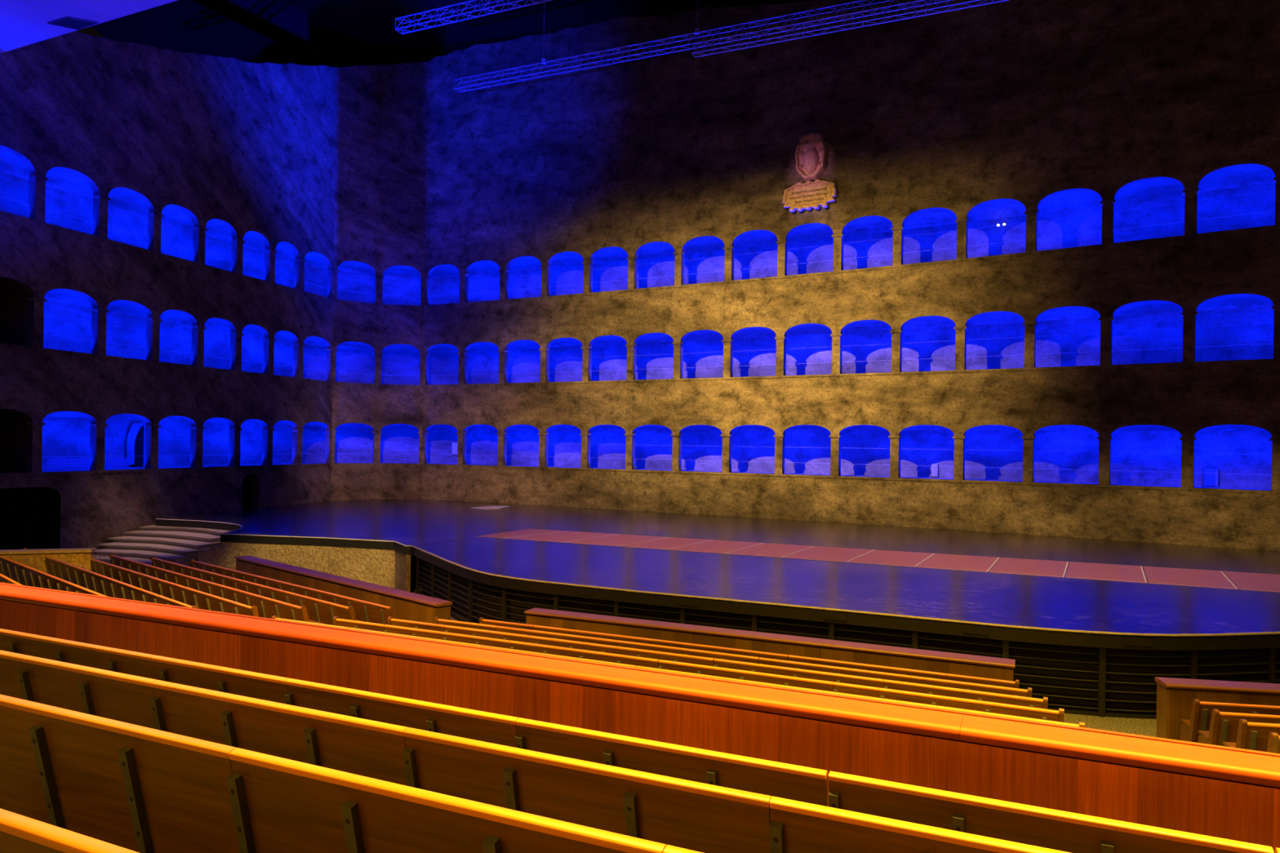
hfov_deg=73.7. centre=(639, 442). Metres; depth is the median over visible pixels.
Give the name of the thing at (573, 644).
bench
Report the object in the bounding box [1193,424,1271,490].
box
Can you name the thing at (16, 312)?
window
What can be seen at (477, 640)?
bench
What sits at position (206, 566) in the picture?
bench
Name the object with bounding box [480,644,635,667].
bench
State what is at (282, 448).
window
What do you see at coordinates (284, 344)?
window
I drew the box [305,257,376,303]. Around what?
window
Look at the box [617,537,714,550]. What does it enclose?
board
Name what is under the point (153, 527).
stone step
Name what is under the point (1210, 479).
equipment case
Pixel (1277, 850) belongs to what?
bench
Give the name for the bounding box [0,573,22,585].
bench
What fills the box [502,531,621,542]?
board
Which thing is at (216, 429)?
window
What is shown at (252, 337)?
window
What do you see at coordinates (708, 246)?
window
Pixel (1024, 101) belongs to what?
wall
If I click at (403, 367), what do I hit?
window
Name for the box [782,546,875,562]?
board
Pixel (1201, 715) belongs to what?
bench
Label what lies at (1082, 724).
bench
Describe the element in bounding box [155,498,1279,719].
stage
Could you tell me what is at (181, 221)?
window
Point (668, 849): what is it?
bench
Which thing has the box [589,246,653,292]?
window
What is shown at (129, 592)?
bench
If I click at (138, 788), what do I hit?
bench
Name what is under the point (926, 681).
bench
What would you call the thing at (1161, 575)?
board
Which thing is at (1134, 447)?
box
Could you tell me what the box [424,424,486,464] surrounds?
window
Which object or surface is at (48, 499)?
door
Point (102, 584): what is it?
bench
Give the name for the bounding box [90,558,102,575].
bench
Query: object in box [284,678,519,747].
bench
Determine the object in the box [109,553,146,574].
bench
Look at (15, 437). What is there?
window
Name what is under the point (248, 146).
wall
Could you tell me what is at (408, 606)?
barrier
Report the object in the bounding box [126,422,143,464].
arch
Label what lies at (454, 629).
bench
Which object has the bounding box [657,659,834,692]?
bench
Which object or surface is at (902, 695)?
bench
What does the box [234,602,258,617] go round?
bench
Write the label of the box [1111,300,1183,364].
box
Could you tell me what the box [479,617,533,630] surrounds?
bench
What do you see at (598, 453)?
window
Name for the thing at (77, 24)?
ceiling hatch
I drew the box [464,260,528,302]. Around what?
window
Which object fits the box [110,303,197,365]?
window
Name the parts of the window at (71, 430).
wire rail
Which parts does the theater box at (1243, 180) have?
wire rail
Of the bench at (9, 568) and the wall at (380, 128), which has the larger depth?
the wall at (380, 128)
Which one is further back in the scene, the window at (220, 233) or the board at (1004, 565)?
the window at (220, 233)
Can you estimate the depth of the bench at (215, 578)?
20.01 m
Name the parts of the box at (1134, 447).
wire rail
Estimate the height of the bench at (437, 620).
0.861 m
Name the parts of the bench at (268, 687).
rail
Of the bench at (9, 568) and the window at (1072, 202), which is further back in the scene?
the window at (1072, 202)
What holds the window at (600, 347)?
in the wall at (1024, 101)
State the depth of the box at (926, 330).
34.99 m
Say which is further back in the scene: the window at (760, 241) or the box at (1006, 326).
the window at (760, 241)
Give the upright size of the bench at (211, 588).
0.832 m
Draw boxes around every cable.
[541,2,546,64]
[694,0,699,34]
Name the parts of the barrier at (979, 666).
panel, panel, panel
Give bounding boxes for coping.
[0,547,96,554]
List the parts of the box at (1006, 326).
wire rail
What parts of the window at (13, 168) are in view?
wire rail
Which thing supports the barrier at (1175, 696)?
on the floor
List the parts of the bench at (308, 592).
rail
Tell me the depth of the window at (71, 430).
32.32 m
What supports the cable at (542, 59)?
hanging from the ceiling at (216, 28)
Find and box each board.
[472,506,510,509]
[476,528,568,538]
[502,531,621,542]
[563,534,670,546]
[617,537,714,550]
[666,539,764,553]
[724,542,814,557]
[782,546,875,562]
[848,550,935,567]
[915,553,999,572]
[988,557,1068,577]
[1065,561,1146,582]
[1142,566,1238,589]
[1222,571,1279,592]
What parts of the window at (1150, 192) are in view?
wire rail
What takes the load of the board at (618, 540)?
on the stage
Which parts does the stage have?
post, post, post, post, post, post, post, post, post, post, post, post, post, post, post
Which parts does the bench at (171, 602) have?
backrest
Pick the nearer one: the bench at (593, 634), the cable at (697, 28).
the bench at (593, 634)
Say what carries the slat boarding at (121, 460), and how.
on the window at (120, 424)
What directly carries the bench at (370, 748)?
on the floor
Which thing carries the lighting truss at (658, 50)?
hanging from the cable at (542, 59)
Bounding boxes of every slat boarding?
[45,458,89,470]
[106,457,128,468]
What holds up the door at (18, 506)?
in the wall at (248, 146)
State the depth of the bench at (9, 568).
18.48 m
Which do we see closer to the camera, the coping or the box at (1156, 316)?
the coping
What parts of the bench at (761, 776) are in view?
rail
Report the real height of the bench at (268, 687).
0.832 m
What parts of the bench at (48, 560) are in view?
backrest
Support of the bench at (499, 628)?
on the floor
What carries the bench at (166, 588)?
on the floor
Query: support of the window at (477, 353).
in the wall at (1024, 101)
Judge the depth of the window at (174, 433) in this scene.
36.89 m
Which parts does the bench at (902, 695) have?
panel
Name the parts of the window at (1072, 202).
wire rail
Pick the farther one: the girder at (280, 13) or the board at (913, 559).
the girder at (280, 13)
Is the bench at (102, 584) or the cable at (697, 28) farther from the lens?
the cable at (697, 28)
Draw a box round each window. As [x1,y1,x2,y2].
[0,145,35,219]
[0,156,99,236]
[0,275,34,346]
[0,408,32,473]
[41,411,97,472]
[43,288,97,354]
[52,411,151,470]
[53,293,152,360]
[55,177,154,250]
[108,413,196,468]
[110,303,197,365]
[111,195,199,262]
[158,416,235,467]
[159,311,235,370]
[160,211,237,272]
[202,417,267,466]
[203,319,268,373]
[204,223,270,281]
[240,419,297,465]
[241,325,298,377]
[242,235,299,289]
[260,420,329,464]
[262,244,331,297]
[262,331,330,381]
[303,422,373,463]
[304,338,374,383]
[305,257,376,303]
[372,423,439,463]
[373,344,440,385]
[374,265,441,305]
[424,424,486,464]
[425,343,487,385]
[426,264,488,305]
[462,424,525,466]
[463,342,527,384]
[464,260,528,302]
[502,424,566,466]
[504,339,567,382]
[505,256,568,299]
[544,424,608,468]
[545,337,608,382]
[546,251,609,296]
[586,424,651,469]
[587,335,652,381]
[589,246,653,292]
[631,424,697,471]
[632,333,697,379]
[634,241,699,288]
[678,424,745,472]
[680,235,747,284]
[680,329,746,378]
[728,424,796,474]
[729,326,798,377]
[731,229,799,280]
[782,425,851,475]
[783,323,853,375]
[784,222,853,275]
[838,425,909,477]
[840,215,911,270]
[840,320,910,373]
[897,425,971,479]
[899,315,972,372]
[901,207,973,264]
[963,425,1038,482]
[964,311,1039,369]
[965,198,1040,257]
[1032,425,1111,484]
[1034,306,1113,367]
[1035,188,1115,251]
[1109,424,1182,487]
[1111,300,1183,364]
[1112,176,1184,243]
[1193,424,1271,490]
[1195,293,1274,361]
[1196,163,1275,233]
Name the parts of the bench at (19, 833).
backrest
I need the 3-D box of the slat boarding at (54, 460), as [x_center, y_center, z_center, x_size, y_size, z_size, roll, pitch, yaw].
[-21.120,0.791,31.576,0.030,0.390,1.790,1,0,16]
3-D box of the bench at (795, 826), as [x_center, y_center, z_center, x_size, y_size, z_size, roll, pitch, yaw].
[1.427,1.823,3.211,1.786,0.832,0.580,1,0,25]
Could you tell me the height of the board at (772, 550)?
0.007 m
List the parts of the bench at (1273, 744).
backrest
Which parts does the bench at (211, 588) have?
rail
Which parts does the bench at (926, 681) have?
panel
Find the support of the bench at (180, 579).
on the floor
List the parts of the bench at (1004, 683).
rail, panel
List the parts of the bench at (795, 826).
backrest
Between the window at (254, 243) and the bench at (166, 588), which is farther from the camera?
the window at (254, 243)
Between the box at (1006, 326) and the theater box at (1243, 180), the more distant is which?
the box at (1006, 326)
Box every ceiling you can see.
[0,0,177,53]
[90,0,813,67]
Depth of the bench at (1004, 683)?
12.55 m
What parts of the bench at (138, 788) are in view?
rail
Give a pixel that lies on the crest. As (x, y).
(811, 152)
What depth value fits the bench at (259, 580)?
20.45 m
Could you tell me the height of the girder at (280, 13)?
1.400 m
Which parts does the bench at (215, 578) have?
rail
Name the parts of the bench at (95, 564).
rail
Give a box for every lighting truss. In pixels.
[395,0,551,34]
[453,0,947,92]
[691,0,1008,57]
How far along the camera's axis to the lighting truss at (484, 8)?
33.28 m
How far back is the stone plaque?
35.32 m
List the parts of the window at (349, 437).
wire rail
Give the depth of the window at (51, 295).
31.06 m
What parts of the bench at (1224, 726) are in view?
seat, panel, backrest, rail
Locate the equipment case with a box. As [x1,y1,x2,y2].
[1204,468,1217,486]
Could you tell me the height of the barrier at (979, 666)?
0.901 m
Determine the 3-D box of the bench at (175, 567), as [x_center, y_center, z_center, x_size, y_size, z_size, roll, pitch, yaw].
[-11.726,3.426,21.815,2.448,0.861,0.583,1,0,41]
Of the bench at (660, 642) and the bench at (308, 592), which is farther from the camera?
the bench at (308, 592)
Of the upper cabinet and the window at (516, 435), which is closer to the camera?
the window at (516, 435)
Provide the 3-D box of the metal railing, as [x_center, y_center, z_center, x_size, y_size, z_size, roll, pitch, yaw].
[-14.888,3.763,23.600,0.590,1.345,0.036,1,0,0]
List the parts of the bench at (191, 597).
rail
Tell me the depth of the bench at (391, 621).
14.66 m
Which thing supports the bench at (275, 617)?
on the floor
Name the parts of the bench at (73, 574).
rail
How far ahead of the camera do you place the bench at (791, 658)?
13.24 m
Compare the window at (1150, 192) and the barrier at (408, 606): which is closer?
the barrier at (408, 606)
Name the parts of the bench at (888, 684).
panel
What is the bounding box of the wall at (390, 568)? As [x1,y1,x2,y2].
[198,542,410,592]
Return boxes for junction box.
[931,463,938,476]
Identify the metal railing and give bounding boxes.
[93,554,109,563]
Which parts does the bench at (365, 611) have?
rail, panel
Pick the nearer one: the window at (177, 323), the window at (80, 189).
the window at (80, 189)
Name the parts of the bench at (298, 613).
rail, backrest, panel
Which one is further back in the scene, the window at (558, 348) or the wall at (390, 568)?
the window at (558, 348)
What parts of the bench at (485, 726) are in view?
rail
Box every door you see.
[0,487,36,550]
[35,487,61,549]
[242,473,259,509]
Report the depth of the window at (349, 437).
46.14 m
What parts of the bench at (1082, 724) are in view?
panel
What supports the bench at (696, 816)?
on the floor
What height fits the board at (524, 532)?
0.007 m
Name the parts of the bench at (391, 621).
panel, rail, backrest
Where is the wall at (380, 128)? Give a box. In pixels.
[330,62,427,500]
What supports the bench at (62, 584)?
on the floor
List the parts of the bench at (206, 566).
rail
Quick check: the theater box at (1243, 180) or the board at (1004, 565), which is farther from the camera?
the theater box at (1243, 180)
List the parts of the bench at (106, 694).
rail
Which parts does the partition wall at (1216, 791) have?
moulding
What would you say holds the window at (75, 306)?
in the wall at (248, 146)
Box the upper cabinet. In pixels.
[452,442,457,454]
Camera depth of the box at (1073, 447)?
32.32 m
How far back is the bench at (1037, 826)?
3.83 m
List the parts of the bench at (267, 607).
backrest, rail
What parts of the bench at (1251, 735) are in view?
seat, panel, backrest, rail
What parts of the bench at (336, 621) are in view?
panel, backrest, rail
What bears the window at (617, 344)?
in the wall at (1024, 101)
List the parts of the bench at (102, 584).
rail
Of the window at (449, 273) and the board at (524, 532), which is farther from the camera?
the window at (449, 273)
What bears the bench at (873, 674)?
on the floor
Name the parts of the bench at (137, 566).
rail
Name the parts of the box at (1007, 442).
wire rail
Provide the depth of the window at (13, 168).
30.23 m
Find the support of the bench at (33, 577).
on the floor
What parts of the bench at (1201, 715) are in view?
seat, panel, rail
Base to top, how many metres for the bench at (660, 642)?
0.832 m
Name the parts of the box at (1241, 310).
wire rail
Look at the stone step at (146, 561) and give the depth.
28.72 m
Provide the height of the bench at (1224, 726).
0.861 m
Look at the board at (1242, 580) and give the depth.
20.62 m
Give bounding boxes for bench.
[0,555,25,586]
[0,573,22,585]
[0,628,112,671]
[0,649,155,728]
[0,694,239,852]
[0,808,138,852]
[22,547,53,576]
[22,564,58,590]
[50,558,85,587]
[56,577,100,595]
[82,568,123,599]
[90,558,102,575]
[100,561,139,587]
[107,648,288,704]
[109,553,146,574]
[120,582,168,604]
[137,573,183,603]
[145,564,186,586]
[149,680,408,786]
[151,555,191,576]
[166,598,198,608]
[181,586,235,613]
[185,575,235,601]
[189,567,235,588]
[190,559,232,577]
[226,747,666,852]
[231,569,279,589]
[233,578,287,602]
[233,588,317,622]
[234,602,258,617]
[271,615,348,628]
[278,581,334,603]
[284,591,363,625]
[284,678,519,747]
[290,604,324,624]
[333,594,396,624]
[333,616,385,631]
[347,627,480,646]
[383,624,511,648]
[387,616,445,631]
[401,727,771,852]
[434,617,496,631]
[444,625,569,648]
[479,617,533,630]
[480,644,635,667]
[496,626,618,646]
[510,640,658,668]
[514,717,828,806]
[533,625,653,644]
[568,640,714,666]
[617,640,759,663]
[635,666,822,692]
[652,639,788,661]
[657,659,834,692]
[662,844,702,852]
[713,658,884,688]
[759,657,923,684]
[768,796,1070,852]
[788,655,946,679]
[822,690,1084,727]
[828,771,1274,852]
[833,682,1064,722]
[884,679,1048,709]
[923,677,1031,697]
[946,673,1019,688]
[1179,698,1279,742]
[1197,708,1279,746]
[1222,719,1279,751]
[1266,732,1279,754]
[1275,847,1279,852]
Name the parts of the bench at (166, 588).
rail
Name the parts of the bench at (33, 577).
rail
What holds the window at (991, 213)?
in the wall at (1024, 101)
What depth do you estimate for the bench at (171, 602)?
14.97 m
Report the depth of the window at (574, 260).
43.20 m
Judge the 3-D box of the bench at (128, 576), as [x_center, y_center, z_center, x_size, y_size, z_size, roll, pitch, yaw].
[-11.650,3.242,19.579,2.396,0.832,0.580,1,0,41]
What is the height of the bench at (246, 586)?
0.832 m
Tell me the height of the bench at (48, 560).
0.861 m
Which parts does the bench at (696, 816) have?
rail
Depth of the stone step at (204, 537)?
31.39 m
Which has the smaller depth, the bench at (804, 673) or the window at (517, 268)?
the bench at (804, 673)
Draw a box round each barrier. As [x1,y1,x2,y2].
[234,555,452,623]
[524,608,1015,681]
[1154,676,1279,740]
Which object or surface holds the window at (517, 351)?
in the wall at (1024, 101)
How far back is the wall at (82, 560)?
20.46 m
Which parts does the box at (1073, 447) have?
wire rail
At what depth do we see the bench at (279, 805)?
3.00 m
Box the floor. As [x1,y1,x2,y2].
[187,554,1156,737]
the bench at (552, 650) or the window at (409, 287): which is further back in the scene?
the window at (409, 287)
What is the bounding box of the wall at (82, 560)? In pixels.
[0,551,93,573]
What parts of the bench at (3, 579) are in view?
backrest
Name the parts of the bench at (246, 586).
rail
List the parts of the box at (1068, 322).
wire rail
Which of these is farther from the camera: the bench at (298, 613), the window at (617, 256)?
the window at (617, 256)
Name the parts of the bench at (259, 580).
rail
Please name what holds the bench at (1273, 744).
on the floor
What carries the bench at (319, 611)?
on the floor
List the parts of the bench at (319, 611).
rail, panel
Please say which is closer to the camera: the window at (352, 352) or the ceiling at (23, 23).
the ceiling at (23, 23)
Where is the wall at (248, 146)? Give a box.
[0,30,337,550]
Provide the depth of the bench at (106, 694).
5.14 m
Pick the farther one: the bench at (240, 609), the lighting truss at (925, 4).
the lighting truss at (925, 4)
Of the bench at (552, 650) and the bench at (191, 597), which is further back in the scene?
the bench at (191, 597)
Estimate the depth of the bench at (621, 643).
13.55 m
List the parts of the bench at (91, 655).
rail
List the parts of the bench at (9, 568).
rail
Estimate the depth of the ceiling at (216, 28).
47.95 m
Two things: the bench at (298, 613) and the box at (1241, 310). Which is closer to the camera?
the bench at (298, 613)
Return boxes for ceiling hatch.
[47,16,98,30]
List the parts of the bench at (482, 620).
panel, rail, backrest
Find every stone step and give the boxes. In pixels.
[93,548,198,562]
[93,555,191,565]
[96,542,209,555]
[107,535,220,549]
[124,530,220,542]
[138,524,231,536]
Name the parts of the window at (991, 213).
wire rail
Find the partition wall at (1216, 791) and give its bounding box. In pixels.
[0,582,1279,852]
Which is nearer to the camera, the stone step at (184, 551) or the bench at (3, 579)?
the bench at (3, 579)
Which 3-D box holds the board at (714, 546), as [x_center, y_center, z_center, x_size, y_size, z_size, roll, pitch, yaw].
[2.386,3.178,26.204,1.755,0.007,3.346,1,0,30]
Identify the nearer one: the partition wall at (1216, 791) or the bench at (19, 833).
the bench at (19, 833)
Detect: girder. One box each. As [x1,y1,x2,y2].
[226,0,350,61]
[444,0,781,45]
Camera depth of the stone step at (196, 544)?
30.71 m
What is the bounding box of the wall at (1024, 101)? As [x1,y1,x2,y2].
[421,0,1279,551]
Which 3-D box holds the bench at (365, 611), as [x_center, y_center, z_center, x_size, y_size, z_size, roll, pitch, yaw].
[-5.510,3.627,17.618,2.168,0.861,0.583,1,0,41]
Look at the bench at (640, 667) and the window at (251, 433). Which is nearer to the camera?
the bench at (640, 667)
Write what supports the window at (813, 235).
in the wall at (1024, 101)
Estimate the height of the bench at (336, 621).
0.861 m
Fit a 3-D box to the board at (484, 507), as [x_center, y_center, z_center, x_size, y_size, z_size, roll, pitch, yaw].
[-6.843,3.050,40.313,1.344,0.020,2.013,1,0,35]
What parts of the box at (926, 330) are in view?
wire rail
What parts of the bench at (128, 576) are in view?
rail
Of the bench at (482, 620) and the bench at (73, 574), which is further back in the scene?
the bench at (73, 574)
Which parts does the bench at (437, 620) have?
panel, rail, backrest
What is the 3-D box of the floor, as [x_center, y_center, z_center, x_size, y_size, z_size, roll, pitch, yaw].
[0.938,4.768,22.000,58.000,0.250,56.000,1,0,0]
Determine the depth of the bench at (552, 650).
12.21 m
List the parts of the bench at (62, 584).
backrest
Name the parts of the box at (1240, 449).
wire rail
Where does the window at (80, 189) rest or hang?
in the wall at (248, 146)
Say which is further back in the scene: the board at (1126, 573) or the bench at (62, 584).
the board at (1126, 573)
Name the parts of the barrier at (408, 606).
panel, panel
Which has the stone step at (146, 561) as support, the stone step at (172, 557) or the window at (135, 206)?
the stone step at (172, 557)
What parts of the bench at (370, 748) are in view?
rail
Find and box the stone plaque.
[782,179,838,212]
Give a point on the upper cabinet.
(454, 444)
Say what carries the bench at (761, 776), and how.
on the floor
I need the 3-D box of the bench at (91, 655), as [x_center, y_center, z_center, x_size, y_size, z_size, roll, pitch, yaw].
[-4.701,1.958,7.038,1.796,0.832,0.580,1,0,25]
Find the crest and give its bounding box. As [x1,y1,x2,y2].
[795,132,827,181]
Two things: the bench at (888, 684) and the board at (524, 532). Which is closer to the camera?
the bench at (888, 684)
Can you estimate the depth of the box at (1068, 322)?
32.29 m
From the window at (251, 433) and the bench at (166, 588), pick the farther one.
the window at (251, 433)
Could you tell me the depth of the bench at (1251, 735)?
9.81 m
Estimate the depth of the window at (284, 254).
43.36 m
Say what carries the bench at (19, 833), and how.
on the floor
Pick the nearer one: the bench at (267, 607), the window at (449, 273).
the bench at (267, 607)
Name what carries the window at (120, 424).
in the wall at (248, 146)
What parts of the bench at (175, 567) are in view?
rail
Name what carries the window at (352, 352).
in the wall at (380, 128)
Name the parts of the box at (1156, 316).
wire rail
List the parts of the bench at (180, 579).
rail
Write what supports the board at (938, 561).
on the stage
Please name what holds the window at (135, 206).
in the wall at (248, 146)
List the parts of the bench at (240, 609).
rail, backrest, panel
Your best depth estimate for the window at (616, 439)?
42.13 m
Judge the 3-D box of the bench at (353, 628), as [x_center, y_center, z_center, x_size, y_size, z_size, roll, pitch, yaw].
[-3.223,3.237,12.676,2.396,0.832,0.580,1,0,25]
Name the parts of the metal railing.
handrail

